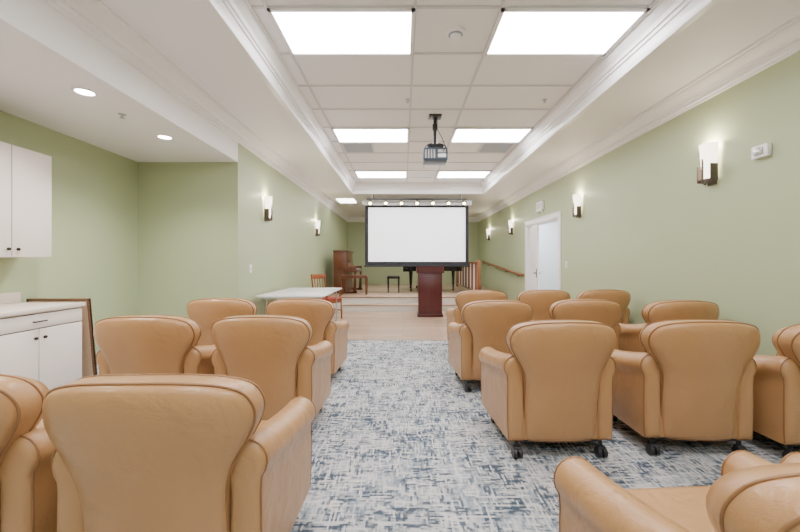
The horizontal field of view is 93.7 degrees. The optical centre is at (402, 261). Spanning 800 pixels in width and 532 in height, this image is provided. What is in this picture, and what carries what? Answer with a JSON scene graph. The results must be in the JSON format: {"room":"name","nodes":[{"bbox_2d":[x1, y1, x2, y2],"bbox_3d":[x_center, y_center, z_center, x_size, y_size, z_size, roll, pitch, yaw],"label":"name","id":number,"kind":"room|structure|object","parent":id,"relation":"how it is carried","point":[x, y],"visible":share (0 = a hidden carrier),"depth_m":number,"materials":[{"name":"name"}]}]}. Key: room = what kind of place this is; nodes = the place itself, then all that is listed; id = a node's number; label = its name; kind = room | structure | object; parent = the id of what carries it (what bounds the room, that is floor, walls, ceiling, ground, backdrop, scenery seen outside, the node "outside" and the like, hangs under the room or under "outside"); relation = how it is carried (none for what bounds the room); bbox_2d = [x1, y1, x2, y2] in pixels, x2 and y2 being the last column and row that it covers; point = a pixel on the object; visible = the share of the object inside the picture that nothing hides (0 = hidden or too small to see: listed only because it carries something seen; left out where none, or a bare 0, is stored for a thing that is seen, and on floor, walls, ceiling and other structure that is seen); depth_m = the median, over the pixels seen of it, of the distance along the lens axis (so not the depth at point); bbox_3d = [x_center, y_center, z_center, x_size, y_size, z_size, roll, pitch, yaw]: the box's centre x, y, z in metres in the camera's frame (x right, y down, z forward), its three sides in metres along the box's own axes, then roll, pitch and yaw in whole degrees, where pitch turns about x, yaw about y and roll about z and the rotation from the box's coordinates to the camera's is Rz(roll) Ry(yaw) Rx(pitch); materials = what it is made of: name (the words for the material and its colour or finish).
{"room":"community hall","nodes":[
{"label":"community hall","id":0,"kind":"room"},
{"bbox_2d":[0,110,137,354],"bbox_3d":[-3.735,-0.425,1.090,0.150,3.350,8.180,0,0,0],"label":"wall","id":1,"kind":"structure","parent":0,"point":[95,189],"depth_m":4.31,"materials":[{"name":"green paint"}]},
{"bbox_2d":[0,141,51,257],"bbox_3d":[-3.477,-0.520,2.275,0.358,0.960,2.550,0,0,0],"label":"upper cabinet","id":2,"kind":"object","parent":1,"relation":"attached to","point":[25,174],"visible":1,"depth_m":3.29,"materials":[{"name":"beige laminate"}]},
{"bbox_2d":[0,33,225,161],"bbox_3d":[-3.045,-1.430,1.090,1.230,0.100,8.180,0,0,0],"label":"ceiling","id":3,"kind":"structure","parent":0,"point":[34,89],"depth_m":3.48,"materials":[{"name":"white paint"}]},
{"bbox_2d":[71,87,97,96],"bbox_3d":[-2.580,-1.376,3.040,0.170,0.008,0.170,0,0,0],"label":"recessed light","id":4,"kind":"object","parent":3,"relation":"in","point":[78,90],"visible":1,"depth_m":3.04,"materials":[{"name":"white paint"}]},
{"bbox_2d":[118,113,126,118],"bbox_3d":[-2.620,-1.360,3.500,0.070,0.040,0.070,0,0,0],"label":"sprinkler","id":5,"kind":"object","parent":3,"relation":"attached to","point":[121,114],"visible":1,"depth_m":3.49,"materials":[{"name":"silver metal"}]},
{"bbox_2d":[156,134,173,139],"bbox_3d":[-2.630,-1.376,4.140,0.170,0.008,0.170,0,0,0],"label":"recessed light","id":6,"kind":"object","parent":3,"relation":"in","point":[165,137],"visible":1,"depth_m":4.14,"materials":[{"name":"white paint"}]},
{"bbox_2d":[0,0,347,314],"bbox_3d":[-2.355,-0.425,6.250,0.150,3.350,18.500,0,0,0],"label":"wall","id":7,"kind":"structure","parent":0,"point":[283,252],"depth_m":5.39,"materials":[{"name":"green paint"}]},
{"bbox_2d":[42,0,349,221],"bbox_3d":[-2.208,-1.750,6.250,0.145,0.200,18.500,0,0,0],"label":"trim","id":8,"kind":"structure","parent":7,"relation":"attached to","point":[95,18],"depth_m":3.49,"materials":[{"name":"white paint"}]},
{"bbox_2d":[264,196,272,221],"bbox_3d":[-2.221,-0.873,6.200,0.116,0.405,0.190,0,0,0],"label":"wall sconce","id":9,"kind":"object","parent":7,"relation":"attached to","point":[268,212],"visible":1,"depth_m":6.14,"materials":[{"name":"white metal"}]},
{"bbox_2d":[315,220,319,235],"bbox_3d":[-2.221,-0.873,9.800,0.116,0.405,0.190,0,0,0],"label":"wall sconce","id":10,"kind":"object","parent":7,"relation":"attached to","point":[317,223],"visible":1,"depth_m":9.74,"materials":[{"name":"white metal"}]},
{"bbox_2d":[138,143,241,317],"bbox_3d":[-3.045,-0.425,5.240,1.530,3.350,0.120,0,0,0],"label":"wall","id":11,"kind":"structure","parent":0,"point":[190,213],"depth_m":5.18,"materials":[{"name":"green paint"}]},
{"bbox_2d":[332,310,446,338],"bbox_3d":[1.235,1.300,10.825,7.330,0.100,9.650,0,0,0],"label":"floor","id":12,"kind":"structure","parent":0,"point":[362,325],"depth_m":7.38,"materials":[{"name":"brown wood"}]},
{"bbox_2d":[256,288,341,320],"bbox_3d":[-1.710,0.877,6.525,1.020,0.745,1.750,0,0,0],"label":"folding table","id":13,"kind":"object","parent":12,"relation":"on","point":[317,293],"visible":0.58,"depth_m":6.01,"materials":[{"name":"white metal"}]},
{"bbox_2d":[311,274,342,318],"bbox_3d":[-1.673,0.759,8.215,0.536,0.984,0.469,0,0,30],"label":"wooden armchair","id":14,"kind":"object","parent":12,"relation":"on","point":[332,299],"visible":0.51,"depth_m":8.26,"materials":[{"name":"brown wood"}]},
{"bbox_2d":[347,339,446,339],"bbox_3d":[0.410,1.247,6.000,5.380,0.006,0.040,0,0,0],"label":"transition strip","id":15,"kind":"object","parent":12,"relation":"on","point":[347,339],"visible":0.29,"depth_m":6.02,"materials":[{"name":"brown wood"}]},
{"bbox_2d":[328,284,466,311],"bbox_3d":[-0.107,1.075,12.452,4.314,0.349,6.094,0,0,0],"label":"stage platform","id":16,"kind":"object","parent":12,"relation":"on","point":[377,299],"visible":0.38,"depth_m":9.75,"materials":[{"name":"white paint"}]},
{"bbox_2d":[333,250,361,292],"bbox_3d":[-1.663,0.282,11.475,0.685,1.235,1.480,0,0,0],"label":"upright piano","id":17,"kind":"object","parent":16,"relation":"on","point":[343,264],"visible":0.98,"depth_m":10.75,"materials":[{"name":"brown wood"}]},
{"bbox_2d":[340,275,367,294],"bbox_3d":[-1.340,0.630,10.300,0.740,0.540,0.360,0,0,0],"label":"piano bench","id":18,"kind":"object","parent":16,"relation":"on","point":[342,277],"visible":1,"depth_m":10.13,"materials":[{"name":"brown wood"}]},
{"bbox_2d":[387,276,399,292],"bbox_3d":[-0.280,0.655,11.100,0.380,0.490,0.360,0,0,0],"label":"piano bench","id":19,"kind":"object","parent":16,"relation":"on","point":[388,277],"visible":1,"depth_m":10.93,"materials":[{"name":"black paint"}]},
{"bbox_2d":[403,267,461,290],"bbox_3d":[0.945,0.420,12.227,1.890,0.960,1.475,0,0,0],"label":"grand piano","id":20,"kind":"object","parent":16,"relation":"on","point":[410,270],"visible":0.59,"depth_m":11.56,"materials":[{"name":"black paint"}]},
{"bbox_2d":[416,266,443,316],"bbox_3d":[0.620,0.675,8.730,0.620,1.150,0.500,0,0,0],"label":"lectern","id":21,"kind":"object","parent":12,"relation":"on","point":[429,277],"visible":1,"depth_m":8.52,"materials":[{"name":"brown wood"}]},
{"bbox_2d":[454,284,489,289],"bbox_3d":[2.566,1.079,12.670,1.028,0.339,5.640,0,0,0],"label":"ramp","id":22,"kind":"object","parent":12,"relation":"on","point":[482,286],"visible":0.14,"depth_m":13.48,"materials":[{"name":"brown wood"}]},
{"bbox_2d":[456,260,480,289],"bbox_3d":[2.000,0.425,11.855,0.080,0.950,4.050,0,0,0],"label":"ramp railing","id":23,"kind":"object","parent":22,"relation":"on","point":[469,278],"depth_m":10.97,"materials":[{"name":"brown wood"}]},
{"bbox_2d":[348,222,477,283],"bbox_3d":[0.410,-0.425,15.575,5.680,3.350,0.150,0,0,0],"label":"wall","id":24,"kind":"structure","parent":0,"point":[356,230],"depth_m":15.50,"materials":[{"name":"green paint"}]},
{"bbox_2d":[348,217,477,221],"bbox_3d":[0.410,-1.750,15.428,5.380,0.200,0.145,0,0,0],"label":"trim","id":25,"kind":"structure","parent":24,"relation":"attached to","point":[352,219],"depth_m":15.45,"materials":[{"name":"white paint"}]},
{"bbox_2d":[97,340,799,531],"bbox_3d":[-0.280,1.300,1.425,7.060,0.100,9.150,0,0,0],"label":"floor","id":26,"kind":"structure","parent":0,"point":[399,442],"depth_m":2.41,"materials":[{"name":"carpet"}]},
{"bbox_2d":[0,374,56,531],"bbox_3d":[-1.612,0.804,1.509,0.770,0.891,0.798,0,0,-2],"label":"armchair","id":27,"kind":"object","parent":26,"relation":"on","point":[28,486],"visible":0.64,"depth_m":1.27,"materials":[{"name":"beige leather"}]},
{"bbox_2d":[0,292,84,389],"bbox_3d":[-3.330,0.767,2.275,0.652,0.964,2.590,0,0,0],"label":"base cabinet","id":28,"kind":"object","parent":26,"relation":"on","point":[40,341],"visible":0.81,"depth_m":3.19,"materials":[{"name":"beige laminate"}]},
{"bbox_2d":[26,298,96,377],"bbox_3d":[-3.330,0.800,3.673,0.600,0.898,0.123,0,0,0],"label":"framed board","id":29,"kind":"object","parent":26,"relation":"on","point":[89,365],"visible":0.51,"depth_m":3.65,"materials":[{"name":"brown wood"}]},
{"bbox_2d":[93,315,215,374],"bbox_3d":[-1.772,0.804,2.839,0.770,0.891,0.798,0,0,-2],"label":"armchair","id":30,"kind":"object","parent":26,"relation":"on","point":[127,344],"visible":0.53,"depth_m":2.49,"materials":[{"name":"beige leather"}]},
{"bbox_2d":[42,374,315,531],"bbox_3d":[-0.816,0.804,1.489,0.770,0.891,0.798,0,0,-1],"label":"armchair","id":31,"kind":"object","parent":26,"relation":"on","point":[132,452],"visible":1,"depth_m":1.16,"materials":[{"name":"beige leather"}]},
{"bbox_2d":[186,298,256,345],"bbox_3d":[-1.846,0.804,4.059,0.770,0.891,0.798,0,0,-1],"label":"armchair","id":32,"kind":"object","parent":26,"relation":"on","point":[205,311],"visible":0.25,"depth_m":3.69,"materials":[{"name":"beige leather"}]},
{"bbox_2d":[211,315,333,421],"bbox_3d":[-0.976,0.804,2.839,0.770,0.891,0.798,0,0,-1],"label":"armchair","id":33,"kind":"object","parent":26,"relation":"on","point":[273,352],"visible":0.72,"depth_m":2.51,"materials":[{"name":"beige leather"}]},
{"bbox_2d":[266,298,348,374],"bbox_3d":[-1.024,0.804,4.019,0.770,0.891,0.798,0,0,1],"label":"armchair","id":34,"kind":"object","parent":26,"relation":"on","point":[319,313],"visible":0.4,"depth_m":3.70,"materials":[{"name":"beige leather"}]},
{"bbox_2d":[445,290,507,339],"bbox_3d":[1.014,0.804,5.119,0.770,0.891,0.798,0,0,-1],"label":"armchair","id":35,"kind":"object","parent":26,"relation":"on","point":[453,315],"visible":0.34,"depth_m":4.77,"materials":[{"name":"beige leather"}]},
{"bbox_2d":[447,300,532,391],"bbox_3d":[0.888,0.804,3.839,0.770,0.891,0.798,0,0,-2],"label":"armchair","id":36,"kind":"object","parent":26,"relation":"on","point":[486,322],"visible":0.59,"depth_m":3.51,"materials":[{"name":"beige leather"}]},
{"bbox_2d":[517,289,569,320],"bbox_3d":[1.850,0.804,5.179,0.770,0.891,0.798,0,0,0],"label":"armchair","id":37,"kind":"object","parent":26,"relation":"on","point":[540,301],"visible":0.22,"depth_m":4.81,"materials":[{"name":"beige leather"}]},
{"bbox_2d":[478,320,616,458],"bbox_3d":[0.994,0.804,2.619,0.770,0.891,0.798,0,0,-1],"label":"armchair","id":38,"kind":"object","parent":26,"relation":"on","point":[555,383],"visible":1,"depth_m":2.32,"materials":[{"name":"beige leather"}]},
{"bbox_2d":[531,299,620,349],"bbox_3d":[1.806,0.804,3.959,0.770,0.891,0.798,0,0,1],"label":"armchair","id":39,"kind":"object","parent":26,"relation":"on","point":[608,312],"visible":0.3,"depth_m":3.59,"materials":[{"name":"beige leather"}]},
{"bbox_2d":[576,289,630,323],"bbox_3d":[2.660,0.804,5.219,0.770,0.891,0.798,0,0,0],"label":"armchair","id":40,"kind":"object","parent":26,"relation":"on","point":[623,298],"visible":0.27,"depth_m":4.86,"materials":[{"name":"beige leather"}]},
{"bbox_2d":[618,300,718,351],"bbox_3d":[2.660,0.804,3.839,0.770,0.891,0.798,0,0,0],"label":"armchair","id":41,"kind":"object","parent":26,"relation":"on","point":[657,311],"visible":0.27,"depth_m":3.50,"materials":[{"name":"beige leather"}]},
{"bbox_2d":[553,450,799,531],"bbox_3d":[0.931,0.804,0.938,0.770,0.891,0.798,0,0,-4],"label":"armchair","id":42,"kind":"object","parent":26,"relation":"on","point":[752,493],"visible":1,"depth_m":1.01,"materials":[{"name":"beige leather"}]},
{"bbox_2d":[611,319,760,454],"bbox_3d":[1.903,0.804,2.639,0.770,0.891,0.798,0,0,3],"label":"armchair","id":43,"kind":"object","parent":26,"relation":"on","point":[693,379],"visible":0.94,"depth_m":2.35,"materials":[{"name":"beige leather"}]},
{"bbox_2d":[753,324,799,456],"bbox_3d":[2.695,0.804,2.559,0.770,0.891,0.798,0,0,0],"label":"armchair","id":44,"kind":"object","parent":26,"relation":"on","point":[776,382],"visible":0.69,"depth_m":2.34,"materials":[{"name":"beige leather"}]},
{"bbox_2d":[779,452,799,463],"bbox_3d":[1.736,0.804,0.968,0.770,0.891,0.798,0,0,-4],"label":"armchair","id":45,"kind":"object","parent":26,"relation":"on","point":[794,457],"visible":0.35,"depth_m":1.32,"materials":[{"name":"beige leather"}]},
{"bbox_2d":[101,0,799,216],"bbox_3d":[0.410,-1.975,6.250,5.380,0.250,18.500,0,0,0],"label":"ceiling","id":46,"kind":"structure","parent":0,"point":[185,32],"depth_m":3.72,"materials":[{"name":"white paint"}]},
{"bbox_2d":[336,199,355,202],"bbox_3d":[-1.700,-1.840,11.300,0.500,0.019,0.700,0,0,0],"label":"ceiling light panel","id":47,"kind":"object","parent":46,"relation":"in","point":[340,200],"depth_m":11.16,"materials":[{"name":"white plastic"}]},
{"bbox_2d":[340,143,375,152],"bbox_3d":[-0.810,-2.087,6.838,0.580,0.023,0.580,0,0,0],"label":"ceiling vent","id":48,"kind":"object","parent":46,"relation":"in","point":[348,147],"visible":0.99,"depth_m":6.81,"materials":[{"name":"silver metal"}]},
{"bbox_2d":[362,195,471,266],"bbox_3d":[0.380,-0.859,10.305,3.000,1.982,0.130,0,0,0],"label":"projection screen","id":49,"kind":"object","parent":46,"relation":"hanging from","point":[408,234],"visible":0.92,"depth_m":10.29,"materials":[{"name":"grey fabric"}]},
{"bbox_2d":[367,194,466,204],"bbox_3d":[0.370,-1.685,10.097,2.700,0.330,0.158,0,0,0],"label":"track light","id":50,"kind":"object","parent":46,"relation":"attached to","point":[373,198],"visible":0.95,"depth_m":10.08,"materials":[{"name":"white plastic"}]},
{"bbox_2d":[446,26,464,41],"bbox_3d":[0.480,-2.066,3.420,0.170,0.068,0.170,0,0,0],"label":"smoke detector","id":51,"kind":"object","parent":46,"relation":"attached to","point":[455,33],"visible":1,"depth_m":3.38,"materials":[{"name":"white paint"}]},
{"bbox_2d":[200,0,719,193],"bbox_3d":[0.400,-1.957,3.750,3.640,0.286,12.640,0,0,0],"label":"trim","id":52,"kind":"structure","parent":46,"relation":"attached to","point":[666,19],"depth_m":3.98,"materials":[{"name":"white paint"}]},
{"bbox_2d":[477,143,515,152],"bbox_3d":[1.690,-2.087,6.838,0.580,0.023,0.580,0,0,0],"label":"ceiling vent","id":53,"kind":"object","parent":46,"relation":"in","point":[485,147],"visible":0.98,"depth_m":6.80,"materials":[{"name":"silver metal"}]},
{"bbox_2d":[248,0,653,181],"bbox_3d":[0.410,-2.150,6.250,5.680,0.100,18.800,0,0,0],"label":"ceiling","id":54,"kind":"structure","parent":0,"point":[432,25],"depth_m":4.41,"materials":[{"name":"white paint"}]},
{"bbox_2d":[267,8,414,55],"bbox_3d":[-0.510,-2.086,3.424,1.220,0.027,0.688,0,0,0],"label":"ceiling light panel","id":55,"kind":"object","parent":54,"relation":"in","point":[304,31],"depth_m":3.37,"materials":[{"name":"white plastic"}]},
{"bbox_2d":[331,128,408,142],"bbox_3d":[-0.510,-2.086,6.174,1.220,0.027,0.688,0,0,0],"label":"ceiling light panel","id":56,"kind":"object","parent":54,"relation":"in","point":[343,135],"depth_m":6.17,"materials":[{"name":"white plastic"}]},
{"bbox_2d":[354,171,406,177],"bbox_3d":[-0.510,-2.086,8.924,1.220,0.027,0.688,0,0,0],"label":"ceiling light panel","id":57,"kind":"object","parent":54,"relation":"in","point":[360,174],"depth_m":8.91,"materials":[{"name":"white plastic"}]},
{"bbox_2d":[423,114,447,164],"bbox_3d":[0.460,-1.765,5.397,0.340,0.670,0.406,0,0,0],"label":"ceiling projector","id":58,"kind":"object","parent":54,"relation":"hanging from","point":[434,154],"depth_m":5.31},
{"bbox_2d":[251,0,658,182],"bbox_3d":[0.400,-2.094,3.750,3.500,0.013,12.500,0,0,0],"label":"grid","id":59,"kind":"object","parent":54,"relation":"attached to","point":[264,6],"depth_m":4.34,"materials":[{"name":"white metal"}]},
{"bbox_2d":[436,171,491,177],"bbox_3d":[1.420,-2.086,8.924,1.220,0.027,0.688,0,0,0],"label":"ceiling light panel","id":60,"kind":"object","parent":54,"relation":"in","point":[441,174],"depth_m":8.91,"materials":[{"name":"white plastic"}]},
{"bbox_2d":[450,128,533,142],"bbox_3d":[1.420,-2.086,6.174,1.220,0.027,0.688,0,0,0],"label":"ceiling light panel","id":61,"kind":"object","parent":54,"relation":"in","point":[460,135],"depth_m":6.17,"materials":[{"name":"white plastic"}]},
{"bbox_2d":[484,8,649,55],"bbox_3d":[1.420,-2.086,3.424,1.220,0.027,0.688,0,0,0],"label":"ceiling light panel","id":62,"kind":"object","parent":54,"relation":"in","point":[516,31],"depth_m":3.37,"materials":[{"name":"white plastic"}]},
{"bbox_2d":[539,221,557,289],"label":"door","id":63,"kind":"structure","parent":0,"point":[548,233],"depth_m":11.50,"materials":[{"name":"white paint"}]},
{"bbox_2d":[478,51,799,355],"bbox_3d":[3.175,-0.425,6.250,0.150,3.350,18.500,0,0,0],"label":"wall","id":64,"kind":"structure","parent":0,"point":[646,229],"depth_m":3.99,"materials":[{"name":"green paint"}]},
{"bbox_2d":[486,229,489,239],"bbox_3d":[3.041,-0.973,13.400,0.116,0.405,0.190,0,0,0],"label":"wall sconce","id":65,"kind":"object","parent":64,"relation":"attached to","point":[488,230],"visible":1,"depth_m":13.33,"materials":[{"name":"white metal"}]},
{"bbox_2d":[481,261,523,275],"bbox_3d":[3.044,0.163,11.946,0.116,0.436,4.860,0,0,0],"label":"handrail","id":66,"kind":"object","parent":64,"relation":"attached to","point":[483,262],"visible":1,"depth_m":11.08,"materials":[{"name":"brown wood"}]},
{"bbox_2d":[508,220,512,234],"bbox_3d":[3.041,-0.973,10.600,0.116,0.405,0.190,0,0,0],"label":"wall sconce","id":67,"kind":"object","parent":64,"relation":"attached to","point":[510,229],"visible":1,"depth_m":10.53,"materials":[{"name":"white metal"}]},
{"bbox_2d":[529,224,539,289],"bbox_3d":[3.096,0.195,8.867,0.140,2.090,0.925,0,0,8],"label":"door","id":68,"kind":"structure","parent":64,"relation":"in","point":[534,273],"depth_m":8.71,"materials":[{"name":"white paint"}]},
{"bbox_2d":[536,201,543,213],"bbox_3d":[3.052,-1.217,8.400,0.095,0.267,0.340,0,0,0],"label":"exit sign","id":69,"kind":"object","parent":64,"relation":"attached to","point":[539,205],"visible":1,"depth_m":8.32,"materials":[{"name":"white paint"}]},
{"bbox_2d":[524,211,561,290],"bbox_3d":[3.155,0.122,8.400,0.190,2.255,2.140,0,0,0],"label":"door frame","id":70,"kind":"structure","parent":64,"relation":"attached to","point":[556,216],"depth_m":8.29,"materials":[{"name":"white paint"}]},
{"bbox_2d":[572,194,580,217],"bbox_3d":[3.041,-0.973,6.570,0.116,0.405,0.190,0,0,0],"label":"wall sconce","id":71,"kind":"object","parent":64,"relation":"attached to","point":[576,209],"visible":1,"depth_m":6.52,"materials":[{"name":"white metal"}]},
{"bbox_2d":[476,14,799,221],"bbox_3d":[3.027,-1.750,6.250,0.145,0.200,18.500,0,0,0],"label":"trim","id":72,"kind":"structure","parent":64,"relation":"attached to","point":[783,41],"depth_m":3.98,"materials":[{"name":"white paint"}]},
{"bbox_2d":[697,141,718,185],"bbox_3d":[3.041,-0.973,3.750,0.116,0.405,0.190,0,0,0],"label":"wall sconce","id":73,"kind":"object","parent":64,"relation":"attached to","point":[707,173],"visible":1,"depth_m":3.71,"materials":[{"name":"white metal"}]},
{"bbox_2d":[751,143,771,159],"bbox_3d":[3.070,-0.950,3.220,0.059,0.110,0.150,0,0,0],"label":"fire alarm strobe","id":74,"kind":"object","parent":64,"relation":"attached to","point":[763,150],"visible":1,"depth_m":3.19,"materials":[{"name":"white paint"}]}
]}

